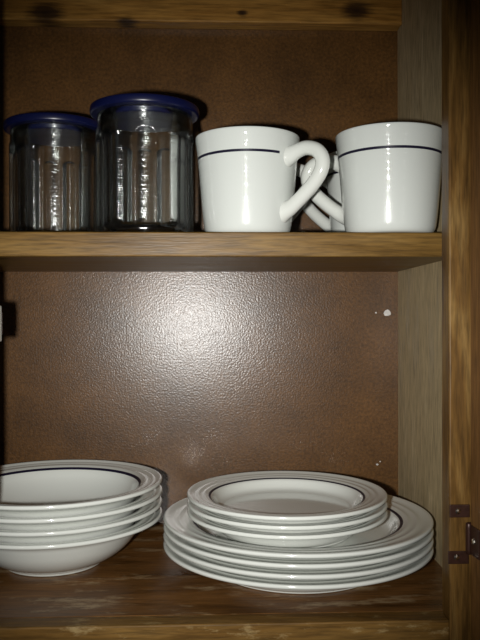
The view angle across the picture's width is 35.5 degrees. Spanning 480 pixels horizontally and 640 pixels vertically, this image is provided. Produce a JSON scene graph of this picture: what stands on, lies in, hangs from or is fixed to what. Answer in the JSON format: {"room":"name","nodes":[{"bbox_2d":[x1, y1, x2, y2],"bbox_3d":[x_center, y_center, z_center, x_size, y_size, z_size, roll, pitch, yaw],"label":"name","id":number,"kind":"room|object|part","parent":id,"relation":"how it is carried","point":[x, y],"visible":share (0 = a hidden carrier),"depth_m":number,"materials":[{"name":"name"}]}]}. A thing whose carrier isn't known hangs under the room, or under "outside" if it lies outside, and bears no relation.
{"room":"kitchen","nodes":[
{"label":"kitchen","id":0,"kind":"room"},
{"bbox_2d":[0,0,479,639],"bbox_3d":[-0.203,-0.103,0.545,0.928,0.795,0.707,0,0,-2],"label":"wall cabinet","id":1,"kind":"object","parent":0,"point":[190,358],"visible":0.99,"depth_m":0.89,"materials":[{"name":"brown wood"}]},
{"bbox_2d":[3,112,96,231],"bbox_3d":[-0.194,-0.142,0.789,0.105,0.126,0.105,0,0,-21],"label":"glass jar","id":2,"kind":"object","parent":1,"relation":"on","point":[40,128],"visible":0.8,"depth_m":0.77,"materials":[{"name":"clear glass"}]},
{"bbox_3d":[-0.194,-0.198,0.789,0.105,0.014,0.105,0,0,-21],"label":"lid","id":3,"kind":"part","parent":2,"relation":"part of","materials":[{"name":"blue plastic"}]},
{"bbox_2d":[0,506,161,576],"bbox_3d":[-0.187,0.219,0.758,0.217,0.048,0.217,0,0,-29],"label":"bowl","id":4,"kind":"object","parent":1,"relation":"on","point":[68,557],"visible":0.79,"depth_m":0.69,"materials":[{"name":"white ceramic"}]},
{"bbox_2d":[0,496,161,542],"bbox_3d":[-0.188,0.208,0.758,0.217,0.048,0.217,0,0,11],"label":"bowl","id":5,"kind":"object","parent":4,"relation":"on","point":[79,533],"visible":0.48,"depth_m":0.68,"materials":[{"name":"white ceramic"}]},
{"bbox_2d":[0,485,161,530],"bbox_3d":[-0.187,0.197,0.758,0.217,0.048,0.217,0,0,-15],"label":"bowl","id":6,"kind":"object","parent":5,"relation":"on","point":[64,522],"visible":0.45,"depth_m":0.68,"materials":[{"name":"white ceramic"}]},
{"bbox_2d":[0,460,161,517],"bbox_3d":[-0.188,0.185,0.758,0.217,0.048,0.217,0,0,-26],"label":"bowl","id":7,"kind":"object","parent":6,"relation":"on","point":[49,488],"visible":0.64,"depth_m":0.82,"materials":[{"name":"white ceramic"}]},
{"bbox_2d":[90,93,198,231],"bbox_3d":[-0.092,-0.142,0.727,0.105,0.126,0.105,0,0,-8],"label":"glass jar","id":8,"kind":"object","parent":1,"relation":"on","point":[135,112],"visible":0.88,"depth_m":0.71,"materials":[{"name":"clear glass"}]},
{"bbox_3d":[-0.092,-0.198,0.727,0.105,0.014,0.105,0,0,-8],"label":"lid","id":9,"kind":"part","parent":8,"relation":"part of","materials":[{"name":"blue plastic"}]},
{"bbox_3d":[-0.236,-0.129,0.894,0.855,0.745,0.006,0,0,-2],"label":"panel","id":10,"kind":"part","parent":1,"relation":"part of","materials":[{"name":"brown wood"}]},
{"bbox_3d":[-0.236,-0.390,0.880,0.855,0.084,0.022,0,0,-2],"label":"hanging rail","id":11,"kind":"part","parent":1,"relation":"part of","materials":[{"name":"brown wood"}]},
{"bbox_2d":[0,232,441,271],"bbox_3d":[-0.232,-0.068,0.780,0.855,0.022,0.224,0,0,-2],"label":"shelf","id":12,"kind":"object","parent":1,"relation":"attached to","point":[19,251],"depth_m":0.68,"materials":[{"name":"brown wood"}]},
{"bbox_3d":[-0.230,0.253,0.753,0.855,0.019,0.280,0,0,-2],"label":"panel","id":13,"kind":"part","parent":1,"relation":"part of","materials":[{"name":"brown wood"}]},
{"bbox_3d":[-0.018,0.268,0.611,0.374,0.050,0.020,0,0,-2],"label":"rail","id":14,"kind":"part","parent":1,"relation":"part of","materials":[{"name":"brown wood"}]},
{"bbox_2d":[195,126,329,231],"bbox_3d":[0.012,-0.127,0.710,0.100,0.095,0.127,0,0,-22],"label":"mug","id":15,"kind":"object","parent":1,"relation":"on","point":[247,174],"visible":0.9,"depth_m":0.68,"materials":[{"name":"white ceramic"}]},
{"bbox_3d":[0.060,-0.127,0.684,0.049,0.074,0.021,0,0,36],"label":"handle","id":16,"kind":"part","parent":15,"relation":"part of","materials":[{"name":"white ceramic"}]},
{"bbox_2d":[163,542,433,593],"bbox_3d":[0.057,0.231,0.749,0.265,0.024,0.265,0,0,-29],"label":"dinner plate","id":17,"kind":"object","parent":1,"relation":"on","point":[291,586],"visible":0.27,"depth_m":0.64,"materials":[{"name":"white ceramic"}]},
{"bbox_2d":[163,532,433,579],"bbox_3d":[0.057,0.222,0.749,0.265,0.024,0.265,0,0,-20],"label":"dinner plate","id":18,"kind":"object","parent":17,"relation":"on","point":[266,572],"visible":0.23,"depth_m":0.64,"materials":[{"name":"white ceramic"}]},
{"bbox_2d":[163,524,433,568],"bbox_3d":[0.057,0.213,0.749,0.265,0.024,0.265,0,0,25],"label":"dinner plate","id":19,"kind":"object","parent":18,"relation":"on","point":[285,563],"visible":0.26,"depth_m":0.64,"materials":[{"name":"white ceramic"}]},
{"bbox_2d":[163,494,433,558],"bbox_3d":[0.057,0.205,0.749,0.265,0.024,0.265,0,0,-40],"label":"dinner plate","id":20,"kind":"object","parent":19,"relation":"on","point":[406,523],"visible":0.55,"depth_m":0.69,"materials":[{"name":"white ceramic"}]},
{"bbox_2d":[187,507,387,547],"bbox_3d":[0.046,0.196,0.741,0.196,0.023,0.196,0,0,33],"label":"plate","id":21,"kind":"object","parent":20,"relation":"on","point":[331,537],"visible":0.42,"depth_m":0.67,"materials":[{"name":"white ceramic"}]},
{"bbox_2d":[187,499,387,532],"bbox_3d":[0.046,0.188,0.741,0.196,0.023,0.196,0,0,13],"label":"plate","id":22,"kind":"object","parent":21,"relation":"on","point":[361,518],"visible":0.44,"depth_m":0.67,"materials":[{"name":"white ceramic"}]},
{"bbox_2d":[187,471,386,523],"bbox_3d":[0.046,0.180,0.741,0.196,0.023,0.196,0,0,11],"label":"plate","id":23,"kind":"object","parent":22,"relation":"on","point":[281,497],"visible":0.91,"depth_m":0.76,"materials":[{"name":"white ceramic"}]},
{"bbox_2d":[292,163,308,221],"bbox_3d":[0.014,-0.128,0.826,0.100,0.096,0.127,0,0,-15],"label":"mug","id":24,"kind":"object","parent":1,"relation":"on","point":[300,167],"visible":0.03,"depth_m":0.79,"materials":[{"name":"white ceramic"}]},
{"bbox_2d":[298,151,344,231],"bbox_3d":[0.130,-0.130,0.826,0.127,0.099,0.100,0,0,1],"label":"mug","id":25,"kind":"object","parent":1,"relation":"on","point":[331,182],"visible":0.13,"depth_m":0.82,"materials":[{"name":"white ceramic"}]},
{"bbox_3d":[0.089,-0.130,0.861,0.049,0.078,0.021,0,0,33],"label":"handle","id":26,"kind":"part","parent":25,"relation":"part of","materials":[{"name":"white ceramic"}]},
{"bbox_2d":[301,122,441,232],"bbox_3d":[0.130,-0.128,0.718,0.131,0.096,0.103,0,0,-4],"label":"mug","id":27,"kind":"object","parent":1,"relation":"on","point":[389,172],"visible":0.8,"depth_m":0.68,"materials":[{"name":"white ceramic"}]},
{"bbox_3d":[0.085,-0.128,0.750,0.051,0.076,0.021,0,0,28],"label":"handle","id":28,"kind":"part","parent":27,"relation":"part of","materials":[{"name":"white ceramic"}]},
{"bbox_3d":[0.204,-0.120,0.771,0.016,0.764,0.286,0,0,-2],"label":"panel","id":29,"kind":"part","parent":1,"relation":"part of","materials":[{"name":"brown wood"}]},
{"bbox_3d":[0.198,-0.094,0.576,0.020,0.745,0.060,0,0,-6],"label":"door frame","id":30,"kind":"part","parent":1,"relation":"part of","materials":[{"name":"brown wood"}]}
]}

